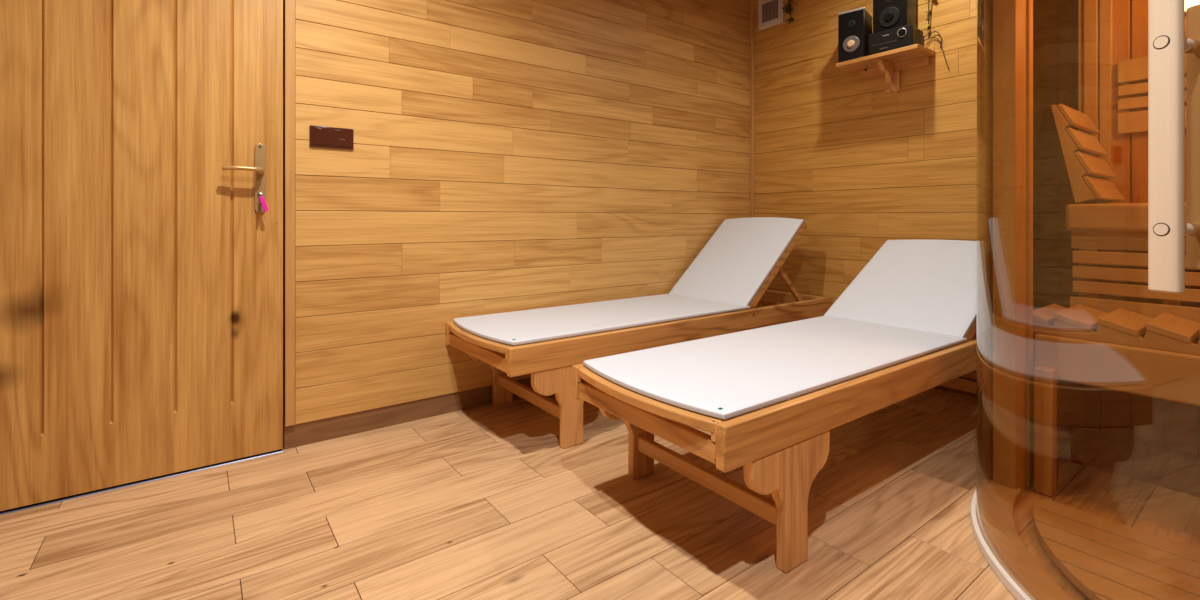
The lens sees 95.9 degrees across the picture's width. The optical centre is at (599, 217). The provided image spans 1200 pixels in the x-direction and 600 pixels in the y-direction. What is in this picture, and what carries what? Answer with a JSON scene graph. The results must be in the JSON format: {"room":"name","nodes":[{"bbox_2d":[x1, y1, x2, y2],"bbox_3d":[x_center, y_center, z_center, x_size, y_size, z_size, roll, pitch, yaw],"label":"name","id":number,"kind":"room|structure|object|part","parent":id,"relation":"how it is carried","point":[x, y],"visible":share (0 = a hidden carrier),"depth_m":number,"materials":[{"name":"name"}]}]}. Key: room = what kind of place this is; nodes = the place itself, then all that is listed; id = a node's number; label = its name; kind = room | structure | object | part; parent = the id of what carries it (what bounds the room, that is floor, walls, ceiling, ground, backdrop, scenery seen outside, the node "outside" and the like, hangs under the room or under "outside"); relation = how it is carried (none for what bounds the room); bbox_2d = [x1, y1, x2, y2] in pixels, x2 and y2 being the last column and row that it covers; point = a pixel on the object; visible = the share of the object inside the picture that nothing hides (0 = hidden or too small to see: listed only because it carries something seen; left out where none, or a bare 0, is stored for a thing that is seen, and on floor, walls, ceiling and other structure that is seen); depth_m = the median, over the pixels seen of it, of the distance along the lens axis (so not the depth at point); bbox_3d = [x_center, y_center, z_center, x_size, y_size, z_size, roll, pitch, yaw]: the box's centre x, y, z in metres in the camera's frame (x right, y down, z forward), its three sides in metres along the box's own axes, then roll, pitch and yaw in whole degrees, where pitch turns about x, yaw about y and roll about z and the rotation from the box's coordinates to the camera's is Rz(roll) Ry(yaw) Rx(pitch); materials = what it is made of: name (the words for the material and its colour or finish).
{"room":"spa relaxation room","nodes":[
{"label":"spa relaxation room","id":0,"kind":"room"},
{"bbox_2d":[283,0,749,448],"bbox_3d":[-0.853,-0.360,2.367,4.762,2.520,0.100,0,0,-37],"label":"wall","id":1,"kind":"structure","parent":0,"point":[506,155],"depth_m":2.52,"materials":[{"name":"brown wood"}]},
{"bbox_2d":[0,0,282,510],"bbox_3d":[-1.564,-0.156,1.746,0.940,2.048,0.111,0,0,-37],"label":"door","id":2,"kind":"structure","parent":1,"relation":"in","point":[141,268],"depth_m":1.79,"materials":[{"name":"brown wood"}]},
{"bbox_3d":[-1.272,-0.173,1.931,0.129,0.025,0.059,0,0,-37],"label":"lever","id":3,"kind":"part","parent":2,"relation":"part of","materials":[{"name":"brown metal"}]},
{"bbox_3d":[-1.249,-0.146,1.989,0.035,0.257,0.007,0,0,-37],"label":"handle plate","id":4,"kind":"part","parent":2,"relation":"part of","materials":[{"name":"brown metal"}]},
{"bbox_2d":[258,192,267,212],"bbox_3d":[-1.230,-0.057,1.966,0.038,0.076,0.024,0,0,17],"label":"key","id":5,"kind":"object","parent":2,"relation":"attached to","point":[262,203],"visible":1,"depth_m":1.96,"materials":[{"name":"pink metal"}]},
{"bbox_2d":[0,449,282,514],"bbox_3d":[-1.593,0.878,1.770,0.962,0.004,0.049,0,0,-37],"label":"trim","id":6,"kind":"structure","parent":1,"relation":"attached to","point":[279,450],"depth_m":1.79,"materials":[{"name":"silver metal"}]},
{"bbox_2d":[285,0,294,426],"bbox_3d":[-1.180,-0.225,2.059,0.034,2.030,0.012,0,0,-37],"label":"trim","id":7,"kind":"structure","parent":1,"relation":"attached to","point":[289,4],"depth_m":2.05,"materials":[{"name":"brown wood"}]},
{"bbox_2d":[309,125,353,149],"bbox_3d":[-1.060,-0.318,2.140,0.159,0.083,0.017,0,0,-37],"label":"light switch","id":8,"kind":"object","parent":1,"relation":"attached to","point":[319,136],"visible":1,"depth_m":2.14,"materials":[{"name":"brown plastic"}]},
{"bbox_2d":[284,377,532,449],"bbox_3d":[-0.085,0.820,2.889,2.785,0.120,0.006,0,0,-37],"label":"baseboard","id":9,"kind":"structure","parent":1,"relation":"attached to","point":[297,435],"depth_m":2.27,"materials":[{"name":"brown wood"}]},
{"bbox_2d":[750,0,754,216],"bbox_3d":[1.043,-0.370,3.704,0.024,2.500,0.024,0,0,-37],"label":"trim","id":10,"kind":"structure","parent":1,"relation":"attached to","point":[752,2],"depth_m":3.69,"materials":[{"name":"brown wood"}]},
{"bbox_2d":[0,388,1199,599],"bbox_3d":[0.372,0.905,0.749,4.692,0.050,4.019,0,0,-37],"label":"floor","id":11,"kind":"structure","parent":0,"point":[485,502],"depth_m":1.57,"materials":[{"name":"brown wood"}]},
{"bbox_2d":[446,217,832,448],"bbox_3d":[0.325,0.438,2.791,2.139,0.885,0.633,0,0,-37],"label":"sun lounger","id":12,"kind":"object","parent":11,"relation":"on","point":[733,272],"visible":0.91,"depth_m":2.53,"materials":[{"name":"white fabric"}]},
{"bbox_3d":[0.160,0.516,3.041,2.105,0.103,0.030,0,0,-37],"label":"rail","id":13,"kind":"part","parent":12,"relation":"part of","materials":[{"name":"brown wood"}]},
{"bbox_3d":[-0.473,0.724,2.565,0.321,0.312,0.032,0,0,-37],"label":"leg","id":14,"kind":"part","parent":12,"relation":"part of","materials":[{"name":"brown wood"}]},
{"bbox_3d":[-0.120,0.724,2.091,0.321,0.312,0.032,0,0,-37],"label":"leg","id":15,"kind":"part","parent":12,"relation":"part of","materials":[{"name":"brown wood"}]},
{"bbox_3d":[0.241,0.229,2.729,1.883,0.468,0.575,0,0,-37],"label":"mattress","id":16,"kind":"part","parent":12,"relation":"part of","materials":[{"name":"white fabric"}]},
{"bbox_3d":[0.517,0.516,2.562,2.105,0.103,0.030,0,0,-37],"label":"rail","id":17,"kind":"part","parent":12,"relation":"part of","materials":[{"name":"brown wood"}]},
{"bbox_3d":[0.801,0.248,3.147,0.552,0.493,0.563,0,0,-37],"label":"backrest frame","id":18,"kind":"part","parent":12,"relation":"part of","materials":[{"name":"brown wood"}]},
{"bbox_2d":[572,239,985,572],"bbox_3d":[0.933,0.492,2.063,2.139,0.775,0.633,0,0,-36],"label":"sun lounger","id":19,"kind":"object","parent":11,"relation":"on","point":[904,327],"visible":0.86,"depth_m":1.62,"materials":[{"name":"white fabric"}]},
{"bbox_3d":[0.771,0.516,2.314,2.105,0.103,0.030,0,0,-36],"label":"rail","id":20,"kind":"part","parent":19,"relation":"part of","materials":[{"name":"brown wood"}]},
{"bbox_3d":[0.132,0.724,1.847,0.321,0.312,0.032,0,0,-36],"label":"leg","id":21,"kind":"part","parent":19,"relation":"part of","materials":[{"name":"brown wood"}]},
{"bbox_3d":[0.882,0.284,2.026,1.967,0.358,0.575,0,0,-36],"label":"mattress","id":22,"kind":"part","parent":19,"relation":"part of","materials":[{"name":"white fabric"}]},
{"bbox_3d":[0.478,0.724,1.369,0.321,0.312,0.032,0,0,-36],"label":"leg","id":23,"kind":"part","parent":19,"relation":"part of","materials":[{"name":"brown wood"}]},
{"bbox_3d":[1.122,0.516,1.831,2.105,0.103,0.030,0,0,-36],"label":"rail","id":24,"kind":"part","parent":19,"relation":"part of","materials":[{"name":"brown wood"}]},
{"bbox_3d":[1.447,0.306,2.435,0.627,0.384,0.563,0,0,-36],"label":"backrest frame","id":25,"kind":"part","parent":19,"relation":"part of","materials":[{"name":"brown wood"}]},
{"bbox_2d":[971,0,1199,599],"bbox_3d":[1.807,-0.185,1.170,1.774,2.130,1.670,0,0,-37],"label":"cabin","id":26,"kind":"object","parent":11,"relation":"on","point":[1132,67],"visible":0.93,"depth_m":1.74,"materials":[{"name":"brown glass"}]},
{"bbox_3d":[1.131,-0.166,1.112,0.329,2.028,1.272,0,0,-3],"label":"curved glass","id":27,"kind":"part","parent":26,"relation":"part of","materials":[{"name":"clear glass"}]},
{"bbox_3d":[1.343,-0.150,1.759,0.153,2.059,0.066,0,0,-37],"label":"post","id":28,"kind":"part","parent":26,"relation":"part of","materials":[{"name":"brown wood"}]},
{"bbox_3d":[1.426,0.679,1.732,0.052,0.399,0.048,0,0,-37],"label":"bench leg","id":29,"kind":"part","parent":26,"relation":"part of","materials":[{"name":"brown wood"}]},
{"bbox_2d":[1051,104,1124,203],"bbox_3d":[1.852,-0.236,2.049,0.360,0.364,0.142,0,0,-37],"label":"headrest cover","id":30,"kind":"object","parent":26,"relation":"on","point":[1098,186],"visible":0.98,"depth_m":1.97,"materials":[{"name":"brown wood"}]},
{"bbox_3d":[1.712,-0.235,1.955,0.022,0.363,0.124,0,0,-37],"label":"rail","id":31,"kind":"part","parent":30,"relation":"part of","materials":[{"name":"brown wood"}]},
{"bbox_3d":[1.982,-0.235,2.158,0.022,0.363,0.124,0,0,-37],"label":"rail","id":32,"kind":"part","parent":30,"relation":"part of","materials":[{"name":"brown wood"}]},
{"bbox_2d":[1033,304,1199,354],"bbox_3d":[1.689,0.342,1.696,0.300,0.074,0.489,0,0,-37],"label":"headrest cover","id":33,"kind":"object","parent":26,"relation":"on","point":[1166,331],"visible":0.92,"depth_m":1.66,"materials":[{"name":"brown wood"}]},
{"bbox_3d":[0.951,-0.139,0.908,0.024,0.525,0.043,0,0,-18],"label":"pull handle","id":34,"kind":"part","parent":26,"relation":"part of","materials":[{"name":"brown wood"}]},
{"bbox_2d":[1185,0,1199,13],"bbox_3d":[2.157,-0.838,1.964,0.102,0.165,0.100,0,0,-37],"label":"lamp","id":35,"kind":"object","parent":26,"relation":"attached to","point":[1188,3],"visible":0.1,"depth_m":1.94,"materials":[{"name":"white glass"}]},
{"bbox_3d":[1.046,-0.140,0.936,0.024,0.460,0.043,0,0,-15],"label":"handle","id":36,"kind":"part","parent":26,"relation":"part of","materials":[{"name":"brown wood"}]},
{"bbox_2d":[1033,499,1199,599],"bbox_3d":[1.471,0.857,0.929,0.589,0.044,1.300,0,0,-37],"label":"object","id":37,"kind":"structure","parent":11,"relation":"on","point":[1104,558],"depth_m":1.33,"materials":[{"name":"brown wood"}]},
{"bbox_2d":[755,0,985,380],"bbox_3d":[2.208,-0.360,2.244,0.100,2.520,3.958,0,0,-37],"label":"wall","id":38,"kind":"structure","parent":0,"point":[864,166],"depth_m":3.14,"materials":[{"name":"brown wood"}]},
{"bbox_2d":[758,0,783,29],"bbox_3d":[1.132,-1.370,3.582,0.026,0.200,0.190,0,0,-37],"label":"air vent","id":39,"kind":"object","parent":38,"relation":"in","point":[770,13],"visible":0.99,"depth_m":3.58,"materials":[{"name":"white plastic"}]},
{"bbox_2d":[762,0,777,23],"bbox_3d":[1.123,-1.366,3.575,0.004,0.126,0.120,0,0,-37],"label":"grille","id":40,"kind":"object","parent":39,"relation":"attached to","point":[769,7],"depth_m":3.58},
{"bbox_2d":[781,0,793,23],"bbox_3d":[1.198,-1.362,3.437,0.094,0.268,0.088,0,0,-37],"label":"sprig","id":41,"kind":"object","parent":38,"relation":"hanging from","point":[789,9],"visible":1,"depth_m":3.43,"materials":[{"name":"green plant"}]},
{"bbox_2d":[836,44,934,92],"bbox_3d":[1.523,-0.776,2.907,0.205,0.172,0.430,0,0,-37],"label":"wall shelf","id":42,"kind":"object","parent":38,"relation":"attached to","point":[890,64],"visible":1,"depth_m":2.90,"materials":[{"name":"brown wood"}]},
{"bbox_2d":[838,7,871,62],"bbox_3d":[1.420,-1.001,3.014,0.138,0.277,0.164,0,0,41],"label":"loudspeaker","id":43,"kind":"object","parent":42,"relation":"on","point":[855,25],"visible":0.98,"depth_m":2.96,"materials":[{"name":"black paint"}]},
{"bbox_2d":[869,24,922,54],"bbox_3d":[1.555,-0.918,2.847,0.181,0.112,0.210,0,0,-43],"label":"stereo receiver","id":44,"kind":"object","parent":42,"relation":"on","point":[895,38],"visible":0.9,"depth_m":2.78,"materials":[{"name":"black paint"}]},
{"bbox_2d":[873,0,915,32],"bbox_3d":[1.550,-1.085,2.851,0.164,0.220,0.165,0,0,-43],"label":"loudspeaker","id":45,"kind":"object","parent":44,"relation":"on","point":[887,14],"visible":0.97,"depth_m":2.80,"materials":[{"name":"black paint"}]},
{"bbox_3d":[1.531,-0.942,2.746,0.010,0.032,0.032,0,0,-43],"label":"knob","id":46,"kind":"part","parent":44,"relation":"part of","materials":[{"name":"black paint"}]},
{"bbox_2d":[923,0,929,29],"bbox_3d":[1.676,-1.114,2.778,0.055,0.279,0.066,0,0,6],"label":"sprig","id":47,"kind":"object","parent":42,"relation":"on","point":[928,2],"visible":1,"depth_m":2.79,"materials":[{"name":"green plant"}]},
{"bbox_3d":[1.696,-1.105,2.789,0.006,0.261,0.039,0,0,27],"label":"stem","id":48,"kind":"part","parent":47,"relation":"part of","materials":[{"name":"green plant"}]},
{"bbox_2d":[924,31,948,69],"bbox_3d":[1.730,-0.856,2.781,0.116,0.212,0.015,0,0,41],"label":"cable","id":49,"kind":"object","parent":42,"relation":"hanging from","point":[933,31],"visible":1,"depth_m":2.77,"materials":[{"name":"black plastic"}]},
{"bbox_2d":[933,376,985,399],"bbox_3d":[2.203,0.836,2.172,0.004,0.088,3.848,0,0,-37],"label":"baseboard","id":50,"kind":"structure","parent":38,"relation":"attached to","point":[960,377],"depth_m":2.70,"materials":[{"name":"brown wood"}]}
]}

